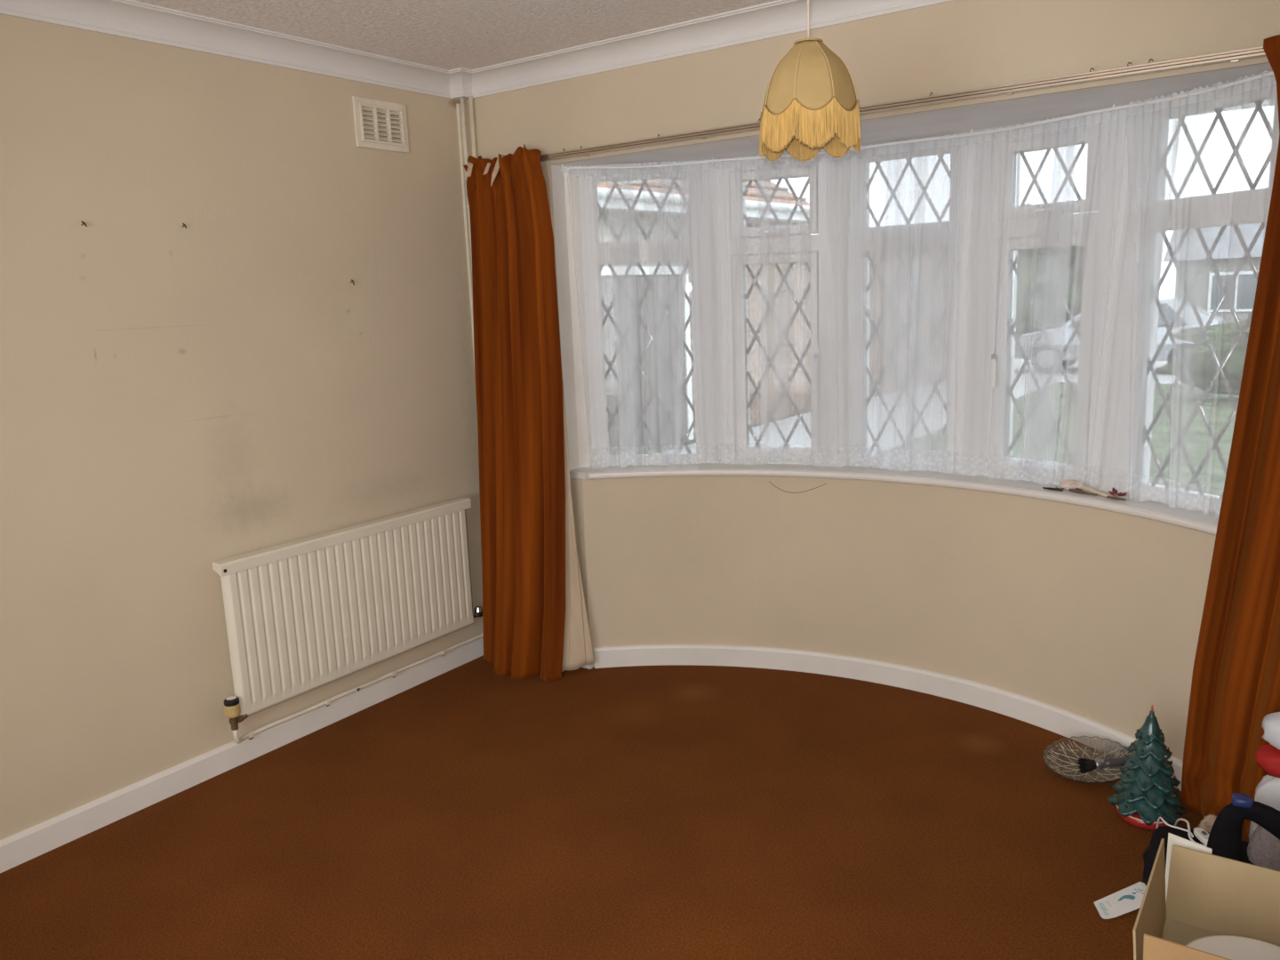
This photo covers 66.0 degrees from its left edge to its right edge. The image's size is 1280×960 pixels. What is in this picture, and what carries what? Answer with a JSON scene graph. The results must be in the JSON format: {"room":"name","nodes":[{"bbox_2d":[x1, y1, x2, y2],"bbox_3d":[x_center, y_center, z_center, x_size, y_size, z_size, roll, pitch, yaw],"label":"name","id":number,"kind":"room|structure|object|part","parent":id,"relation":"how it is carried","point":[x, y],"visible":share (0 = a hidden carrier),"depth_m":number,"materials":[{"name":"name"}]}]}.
{"room":"empty living room","nodes":[
{"label":"empty living room","id":0,"kind":"room"},
{"bbox_2d":[0,14,483,839],"bbox_3d":[-1.984,-0.027,2.398,0.150,2.406,4.700,5,13,35],"label":"wall","id":1,"kind":"structure","parent":0,"point":[176,401],"depth_m":3.06,"materials":[{"name":"beige paint"}]},
{"bbox_2d":[0,0,472,100],"bbox_3d":[-1.906,-1.159,2.099,0.153,0.080,4.400,5,13,35],"label":"trim","id":2,"kind":"structure","parent":1,"relation":"attached to","point":[129,19],"depth_m":3.08,"materials":[{"name":"white paint"}]},
{"bbox_2d":[0,637,483,872],"bbox_3d":[-1.872,1.070,2.554,0.016,0.085,4.400,5,13,35],"label":"baseboard","id":3,"kind":"structure","parent":1,"relation":"attached to","point":[19,848],"depth_m":3.18,"materials":[{"name":"white paint"}]},
{"bbox_2d":[212,496,482,730],"bbox_3d":[-1.023,0.441,3.634,0.082,0.557,1.183,5,13,35],"label":"radiator","id":4,"kind":"object","parent":1,"relation":"attached to","point":[304,615],"visible":1,"depth_m":3.53,"materials":[{"name":"beige metal"}]},
{"bbox_2d":[232,632,483,743],"bbox_3d":[-0.981,0.712,3.737,0.060,0.117,1.272,5,13,35],"label":"pipe","id":5,"kind":"object","parent":4,"relation":"attached to","point":[250,735],"visible":0.84,"depth_m":3.61,"materials":[{"name":"white metal"}]},
{"bbox_2d":[352,96,408,152],"bbox_3d":[-0.940,-1.293,3.596,0.016,0.172,0.242,5,13,35],"label":"air vent","id":6,"kind":"object","parent":1,"relation":"in","point":[379,124],"visible":1,"depth_m":3.59,"materials":[{"name":"white plastic"}]},
{"bbox_2d":[456,103,474,361],"bbox_3d":[-0.673,-0.420,4.097,0.012,2.172,0.020,5,13,35],"label":"pipe","id":7,"kind":"object","parent":1,"relation":"attached to","point":[458,106],"visible":0.36,"depth_m":3.97,"materials":[{"name":"white metal"}]},
{"bbox_2d":[133,0,777,70],"bbox_3d":[-0.641,-1.145,1.201,3.550,0.120,4.700,5,13,35],"label":"ceiling","id":8,"kind":"structure","parent":0,"point":[449,35],"depth_m":3.09,"materials":[{"name":"white paint"}]},
{"bbox_2d":[759,0,860,161],"bbox_3d":[0.388,-1.040,2.272,0.242,0.561,0.240,5,13,35],"label":"pendant lamp","id":9,"kind":"object","parent":8,"relation":"hanging from","point":[811,101],"visible":1,"depth_m":2.22,"materials":[{"name":"yellow fabric"}]},
{"bbox_3d":[0.334,-0.917,2.252,0.084,0.167,0.088,5,13,35],"label":"shade panel","id":10,"kind":"part","parent":9,"relation":"part of","materials":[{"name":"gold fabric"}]},
{"bbox_3d":[0.384,-1.135,2.254,0.007,0.306,0.006,5,13,35],"label":"cord","id":11,"kind":"part","parent":9,"relation":"part of","materials":[{"name":"white plastic"}]},
{"bbox_3d":[0.389,-0.915,2.226,0.086,0.167,0.083,-2,11,3],"label":"shade panel","id":12,"kind":"part","parent":9,"relation":"part of","materials":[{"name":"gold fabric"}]},
{"bbox_3d":[0.434,-0.918,2.236,0.088,0.167,0.084,5,13,35],"label":"shade panel","id":13,"kind":"part","parent":9,"relation":"part of","materials":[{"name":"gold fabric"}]},
{"bbox_2d":[0,655,1203,959],"bbox_3d":[-0.446,1.199,1.781,3.450,0.001,4.944,5,13,35],"label":"floor","id":14,"kind":"structure","parent":0,"point":[469,812],"depth_m":2.74,"materials":[{"name":"orange carpet"}]},
{"bbox_2d":[1042,736,1133,783],"bbox_3d":[1.369,0.858,3.007,0.260,0.060,0.259,5,13,35],"label":"glass dish","id":15,"kind":"object","parent":14,"relation":"on","point":[1062,761],"visible":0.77,"depth_m":3.04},
{"bbox_2d":[1076,756,1126,773],"bbox_3d":[1.394,0.847,2.939,0.171,0.049,0.047,-3,11,-1],"label":"brush","id":16,"kind":"object","parent":15,"relation":"on","point":[1086,765],"visible":0.95,"depth_m":2.92,"materials":[{"name":"black plastic"}]},
{"bbox_3d":[1.428,0.838,2.935,0.103,0.033,0.029,-2,11,0],"label":"handle","id":17,"kind":"part","parent":16,"relation":"part of","materials":[{"name":"grey paint"}]},
{"bbox_2d":[1093,881,1146,919],"bbox_3d":[1.170,1.013,2.378,0.192,0.011,0.070,-7,11,-21],"label":"card","id":18,"kind":"object","parent":14,"relation":"on","point":[1129,899],"visible":0.91,"depth_m":2.37,"materials":[{"name":"white paper"}]},
{"bbox_2d":[1107,704,1209,846],"bbox_3d":[1.399,0.800,2.592,0.186,0.340,0.437,-2,11,2],"label":"tree","id":19,"kind":"object","parent":14,"relation":"on","point":[1147,797],"visible":0.94,"depth_m":2.68,"materials":[{"name":"green ceramic"}]},
{"bbox_2d":[1193,827,1209,845],"bbox_3d":[1.385,0.876,2.422,0.027,0.016,0.066,-2,11,0],"label":"switch","id":20,"kind":"object","parent":19,"relation":"attached to","point":[1203,836],"depth_m":2.42,"materials":[{"name":"white plastic"}]},
{"bbox_2d":[1132,832,1279,959],"bbox_3d":[1.116,0.941,1.730,0.419,0.401,0.373,5,13,35],"label":"cardboard box","id":21,"kind":"object","parent":14,"relation":"on","point":[1198,892],"visible":0.93,"depth_m":1.89,"materials":[{"name":"beige cardboard"}]},
{"bbox_3d":[1.097,1.022,1.745,0.306,0.226,0.293,5,13,35],"label":"paper","id":22,"kind":"object","parent":21,"relation":"in","visible":0},
{"bbox_2d":[1185,935,1279,959],"bbox_3d":[1.085,0.886,1.727,0.251,0.020,0.251,5,13,35],"label":"dinner plate","id":23,"kind":"object","parent":22,"relation":"on","point":[1230,947],"visible":0.77,"depth_m":1.82,"materials":[{"name":"white ceramic"}]},
{"bbox_2d":[1197,814,1216,832],"bbox_3d":[1.466,0.917,2.521,0.089,0.130,0.061,5,13,35],"label":"slipper","id":24,"kind":"object","parent":14,"relation":"on","point":[1206,824],"visible":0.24,"depth_m":2.51,"materials":[{"name":"beige fabric"}]},
{"bbox_2d":[1143,792,1279,886],"bbox_3d":[1.519,0.874,2.284,0.618,0.297,0.226,5,13,35],"label":"bag","id":25,"kind":"object","parent":14,"relation":"on","point":[1225,840],"visible":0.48,"depth_m":2.29,"materials":[{"name":"black fabric"}]},
{"bbox_3d":[1.485,0.850,2.244,0.349,0.222,0.057,5,13,35],"label":"padded handle","id":26,"kind":"part","parent":25,"relation":"part of","materials":[{"name":"black fabric"}]},
{"bbox_2d":[1247,824,1279,871],"bbox_3d":[1.466,0.848,2.285,0.099,0.128,0.065,5,13,35],"label":"hat","id":27,"kind":"object","parent":25,"relation":"in","point":[1263,848],"visible":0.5,"depth_m":2.27,"materials":[{"name":"grey fabric"}]},
{"bbox_2d":[1248,774,1279,840],"bbox_3d":[1.627,0.854,2.405,0.237,0.283,0.087,5,13,35],"label":"bag","id":28,"kind":"object","parent":14,"relation":"on","point":[1268,791],"visible":0.27,"depth_m":2.41,"materials":[{"name":"white plastic"}]},
{"bbox_2d":[1255,744,1279,778],"bbox_3d":[1.615,0.690,2.377,0.227,0.073,0.111,5,13,35],"label":"cloth","id":29,"kind":"object","parent":28,"relation":"on","point":[1268,756],"visible":0.9,"depth_m":2.39,"materials":[{"name":"red fabric"}]},
{"bbox_2d":[1261,712,1279,750],"bbox_3d":[1.620,0.613,2.356,0.230,0.100,0.117,5,13,35],"label":"pillow","id":30,"kind":"object","parent":29,"relation":"on","point":[1270,725],"visible":1,"depth_m":2.38,"materials":[{"name":"fabric"}]},
{"bbox_2d":[464,0,1279,760],"bbox_3d":[0.863,-0.169,3.496,3.450,2.756,0.664,5,13,35],"label":"wall","id":31,"kind":"structure","parent":0,"point":[1094,614],"depth_m":3.41,"materials":[{"name":"beige paint"}]},
{"bbox_2d":[459,97,471,263],"bbox_3d":[-0.643,-0.381,4.077,0.024,2.280,0.052,5,13,35],"label":"riser pipe","id":32,"kind":"object","parent":31,"relation":"attached to","point":[462,104],"visible":0.18,"depth_m":3.88,"materials":[{"name":"white metal"}]},
{"bbox_2d":[468,96,476,158],"bbox_3d":[-0.614,-0.380,4.067,0.024,2.280,0.034,5,13,35],"label":"riser pipe","id":33,"kind":"object","parent":31,"relation":"attached to","point":[470,98],"visible":0.06,"depth_m":3.87,"materials":[{"name":"white metal"}]},
{"bbox_2d":[551,165,609,470],"bbox_3d":[0.749,-0.540,3.280,2.894,1.203,0.284,5,13,35],"label":"trim","id":34,"kind":"structure","parent":31,"relation":"attached to","point":[564,188],"depth_m":3.89,"materials":[{"name":"white paint"}]},
{"bbox_2d":[577,160,715,466],"bbox_3d":[0.034,-0.646,3.932,0.503,1.176,0.060,-2,11,3],"label":"window","id":35,"kind":"structure","parent":31,"relation":"in","point":[595,253],"depth_m":3.92,"materials":[{"name":"white plastic"}]},
{"bbox_2d":[472,0,954,98],"bbox_3d":[0.622,-1.416,2.931,3.184,0.080,0.087,5,13,35],"label":"trim","id":36,"kind":"structure","parent":31,"relation":"attached to","point":[778,18],"depth_m":3.27,"materials":[{"name":"white paint"}]},
{"bbox_2d":[709,150,828,463],"bbox_3d":[0.523,-0.644,3.812,0.503,1.176,0.105,1,11,19],"label":"window","id":37,"kind":"structure","parent":31,"relation":"in","point":[732,349],"depth_m":3.82,"materials":[{"name":"white plastic"}]},
{"bbox_3d":[0.544,-0.482,3.855,0.256,0.711,0.004,1,11,19],"label":"glass","id":38,"kind":"part","parent":37,"relation":"part of","materials":[{"name":"clear glass"}]},
{"bbox_3d":[0.510,-1.053,3.748,0.330,0.244,0.060,1,11,19],"label":"sash","id":39,"kind":"part","parent":37,"relation":"part of","materials":[{"name":"white plastic"}]},
{"bbox_3d":[0.508,-0.940,3.726,0.075,0.014,0.024,1,11,19],"label":"handle","id":40,"kind":"part","parent":37,"relation":"part of","materials":[{"name":"white plastic"}]},
{"bbox_3d":[0.534,-0.474,3.856,0.330,0.798,0.060,1,11,19],"label":"sash","id":41,"kind":"part","parent":37,"relation":"part of","materials":[{"name":"white plastic"}]},
{"bbox_2d":[769,481,825,493],"bbox_3d":[0.606,0.029,3.783,0.225,0.044,0.005,2,11,23],"label":"thread","id":42,"kind":"object","parent":31,"relation":"hanging from","point":[770,482],"visible":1,"depth_m":3.79,"materials":[{"name":"brown fabric"}]},
{"bbox_2d":[581,643,1183,791],"bbox_3d":[0.834,0.772,3.560,3.234,0.085,0.440,5,13,35],"label":"baseboard","id":43,"kind":"structure","parent":31,"relation":"attached to","point":[1062,722],"depth_m":3.75,"materials":[{"name":"white paint"}]},
{"bbox_2d":[569,463,1218,535],"bbox_3d":[0.849,0.014,3.494,2.397,0.027,0.587,5,13,35],"label":"trim","id":44,"kind":"structure","parent":31,"relation":"on","point":[1159,511],"depth_m":3.51,"materials":[{"name":"white paint"}]},
{"bbox_2d":[1042,487,1062,491],"bbox_3d":[1.342,0.029,3.209,0.008,0.008,0.065,-11,14,-39],"label":"pen","id":45,"kind":"object","parent":44,"relation":"on","point":[1047,488],"visible":1,"depth_m":3.21,"materials":[{"name":"black plastic"}]},
{"bbox_2d":[1057,479,1083,490],"bbox_3d":[1.398,0.017,3.191,0.086,0.036,0.044,5,13,35],"label":"crumpled tissue","id":46,"kind":"object","parent":44,"relation":"on","point":[1066,484],"visible":0.98,"depth_m":3.18,"materials":[{"name":"paper"}]},
{"bbox_2d":[1068,488,1097,495],"bbox_3d":[1.413,0.038,3.138,0.031,0.013,0.104,-6,11,-17],"label":"dry twig","id":47,"kind":"object","parent":44,"relation":"on","point":[1076,490],"visible":1,"depth_m":3.14,"materials":[{"name":"brown wood"}]},
{"bbox_2d":[1080,483,1113,496],"bbox_3d":[1.442,0.033,3.124,0.022,0.022,0.132,-6,11,-17],"label":"wood strip","id":48,"kind":"object","parent":44,"relation":"on","point":[1084,486],"visible":0.98,"depth_m":3.11,"materials":[{"name":"beige wood"}]},
{"bbox_2d":[1106,487,1128,500],"bbox_3d":[1.478,0.043,3.048,0.063,0.028,0.077,5,13,35],"label":"dried flower","id":49,"kind":"object","parent":44,"relation":"on","point":[1115,492],"visible":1,"depth_m":3.05,"materials":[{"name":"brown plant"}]},
{"bbox_3d":[1.466,0.056,3.038,0.009,0.007,0.062,-8,12,-30],"label":"stem","id":50,"kind":"part","parent":49,"relation":"part of","materials":[{"name":"brown plant"}]},
{"bbox_2d":[540,46,1265,161],"bbox_3d":[0.593,-1.130,3.045,3.060,0.034,0.035,5,13,35],"label":"rail","id":51,"kind":"object","parent":31,"relation":"attached to","point":[1236,55],"visible":0.86,"depth_m":2.77,"materials":[{"name":"brown metal"}]},
{"bbox_2d":[463,144,594,682],"bbox_3d":[-0.480,-0.232,3.856,0.495,2.062,0.232,5,13,35],"label":"velvet curtain","id":52,"kind":"object","parent":51,"relation":"hanging from","point":[535,622],"visible":1,"depth_m":3.85,"materials":[{"name":"orange fabric"}]},
{"bbox_2d":[1180,34,1279,841],"bbox_3d":[1.627,-0.067,2.412,0.450,2.070,0.261,5,13,35],"label":"velvet curtain","id":53,"kind":"object","parent":51,"relation":"hanging from","point":[1236,683],"visible":0.88,"depth_m":2.56,"materials":[{"name":"orange fabric"}]},
{"bbox_2d":[845,131,975,472],"bbox_3d":[0.981,-0.624,3.604,0.503,1.176,0.060,5,13,35],"label":"window","id":54,"kind":"structure","parent":31,"relation":"in","point":[861,239],"depth_m":3.61,"materials":[{"name":"white plastic"}]},
{"bbox_2d":[550,63,1272,183],"bbox_3d":[0.853,-1.326,3.334,2.850,0.312,0.768,5,13,35],"label":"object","id":55,"kind":"structure","parent":31,"relation":"attached to","point":[988,116],"depth_m":3.04,"materials":[{"name":"grey paint"}]},
{"bbox_2d":[560,71,1273,172],"bbox_3d":[0.783,-1.134,3.253,2.339,0.032,0.456,5,13,35],"label":"wire","id":56,"kind":"object","parent":31,"relation":"attached to","point":[1270,73],"visible":0.87,"depth_m":3.26,"materials":[{"name":"white plastic"}]},
{"bbox_2d":[566,160,692,468],"bbox_3d":[-0.017,-0.627,3.859,0.480,1.176,0.040,-2,11,1],"label":"curtain","id":57,"kind":"object","parent":56,"relation":"hanging from","point":[620,187],"visible":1,"depth_m":3.82,"materials":[{"name":"white fabric"}]},
{"bbox_2d":[642,132,959,471],"bbox_3d":[0.583,-0.622,3.697,1.160,1.175,0.115,2,11,22],"label":"curtain","id":58,"kind":"object","parent":56,"relation":"hanging from","point":[935,194],"visible":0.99,"depth_m":3.68,"materials":[{"name":"white fabric"}]},
{"bbox_2d":[853,116,1078,484],"bbox_3d":[1.100,-0.591,3.419,0.783,1.176,0.066,7,14,41],"label":"curtain","id":59,"kind":"object","parent":56,"relation":"hanging from","point":[1043,382],"visible":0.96,"depth_m":3.31,"materials":[{"name":"white fabric"}]},
{"bbox_2d":[1018,98,1173,495],"bbox_3d":[1.413,-0.540,3.060,0.040,1.170,0.498,-9,13,-33],"label":"curtain","id":60,"kind":"object","parent":56,"relation":"hanging from","point":[1094,225],"visible":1,"depth_m":3.04,"materials":[{"name":"white fabric"}]},
{"bbox_2d":[1127,70,1279,518],"bbox_3d":[1.548,-0.487,2.767,0.038,1.176,0.492,-7,11,-21],"label":"curtain","id":61,"kind":"object","parent":56,"relation":"hanging from","point":[1191,114],"visible":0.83,"depth_m":2.75,"materials":[{"name":"white fabric"}]},
{"bbox_2d":[979,116,1129,490],"bbox_3d":[1.335,-0.572,3.249,0.105,1.176,0.503,-11,13,-38],"label":"window","id":62,"kind":"structure","parent":31,"relation":"in","point":[1000,365],"depth_m":3.24,"materials":[{"name":"white plastic"}]},
{"bbox_3d":[1.219,-0.393,3.380,0.035,0.150,0.020,-11,13,-38],"label":"handle","id":63,"kind":"part","parent":62,"relation":"part of","materials":[{"name":"white plastic"}]},
{"bbox_3d":[1.355,-0.410,3.289,0.004,0.711,0.255,-11,13,-38],"label":"glass","id":64,"kind":"part","parent":62,"relation":"part of","materials":[{"name":"clear glass"}]},
{"bbox_3d":[1.351,-0.402,3.289,0.060,0.798,0.330,-11,13,-38],"label":"sash","id":65,"kind":"part","parent":62,"relation":"part of","materials":[{"name":"white plastic"}]},
{"bbox_3d":[1.328,-0.981,3.181,0.060,0.244,0.330,-11,13,-38],"label":"sash","id":66,"kind":"part","parent":62,"relation":"part of","materials":[{"name":"white plastic"}]},
{"bbox_3d":[1.304,-0.869,3.169,0.024,0.014,0.075,-11,13,-38],"label":"handle","id":67,"kind":"part","parent":62,"relation":"part of","materials":[{"name":"white plastic"}]},
{"bbox_3d":[1.332,-0.982,3.183,0.004,0.174,0.255,-11,13,-38],"label":"glass","id":68,"kind":"part","parent":62,"relation":"part of","materials":[{"name":"clear glass"}]},
{"bbox_2d":[1112,86,1270,511],"bbox_3d":[1.615,-0.506,2.836,0.060,1.176,0.503,-7,11,-22],"label":"window","id":69,"kind":"structure","parent":31,"relation":"in","point":[1135,314],"depth_m":2.95,"materials":[{"name":"white plastic"}]},
{"label":"outside","id":70,"kind":"structure","parent":0,"visible":0},
{"bbox_2d":[641,382,1239,495],"bbox_3d":[20.901,-3.622,26.021,70.000,0.200,59.100,5,13,35],"label":"ground","id":71,"kind":"structure","parent":70,"point":[1218,408],"depth_m":12.18,"materials":[{"name":"green plant"}]},
{"bbox_2d":[599,177,946,455],"bbox_3d":[0.107,-3.449,16.238,5.695,4.700,18.250,6,14,39],"label":"house","id":72,"kind":"structure","parent":71,"relation":"on","point":[652,364],"depth_m":13.03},
{"bbox_3d":[-0.233,-1.407,12.178,0.020,2.200,2.600,6,14,39],"label":"garage door","id":73,"kind":"part","parent":72,"relation":"part of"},
{"bbox_3d":[-0.223,-1.454,12.160,0.050,2.300,2.800,6,14,39],"label":"door frame","id":74,"kind":"part","parent":72,"relation":"part of","materials":[{"name":"white paint"}]},
{"bbox_2d":[1011,216,1075,335],"bbox_3d":[11.095,-5.801,28.384,5.339,4.077,4.700,5,13,35],"label":"street tree","id":75,"kind":"object","parent":71,"relation":"on","point":[1035,265],"visible":0.02,"depth_m":26.39,"materials":[{"name":"green plant"}]},
{"bbox_2d":[1158,319,1251,394],"bbox_3d":[10.590,-1.733,14.034,5.733,1.338,1.174,5,13,35],"label":"hedge","id":76,"kind":"object","parent":71,"relation":"on","point":[1222,336],"visible":0.36,"depth_m":14.91,"materials":[{"name":"green plant"}]},
{"bbox_2d":[1163,222,1263,323],"bbox_3d":[18.392,-5.788,27.404,6.200,3.750,5.600,5,13,35],"label":"house","id":77,"kind":"structure","parent":71,"relation":"on","point":[1242,292],"depth_m":26.37,"materials":[{"name":"grey stone"}]},
{"bbox_3d":[15.843,-5.003,26.204,1.140,0.890,0.030,5,13,35],"label":"pane","id":78,"kind":"part","parent":77,"relation":"part of","materials":[{"name":"clear glass"}]},
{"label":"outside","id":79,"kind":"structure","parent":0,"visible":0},
{"bbox_2d":[657,380,1024,455],"bbox_3d":[2.343,-0.520,13.108,2.500,0.112,16.100,5,13,35],"label":"path","id":80,"kind":"structure","parent":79,"point":[800,436],"depth_m":14.02,"materials":[{"name":"grey concrete"}]},
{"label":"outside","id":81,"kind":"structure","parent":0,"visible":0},
{"bbox_2d":[1017,358,1171,383],"bbox_3d":[14.928,-1.872,17.627,70.000,0.110,6.000,5,13,35],"label":"street","id":82,"kind":"structure","parent":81,"point":[1164,377],"depth_m":19.83,"materials":[{"name":"grey asphalt"}]},
{"bbox_2d":[1020,297,1224,367],"bbox_3d":[9.995,-2.989,20.401,4.000,1.460,1.751,5,13,35],"label":"parked car","id":83,"kind":"object","parent":82,"relation":"on","point":[1165,354],"visible":0.09,"depth_m":19.30,"materials":[{"name":"silver metal"}]}
]}

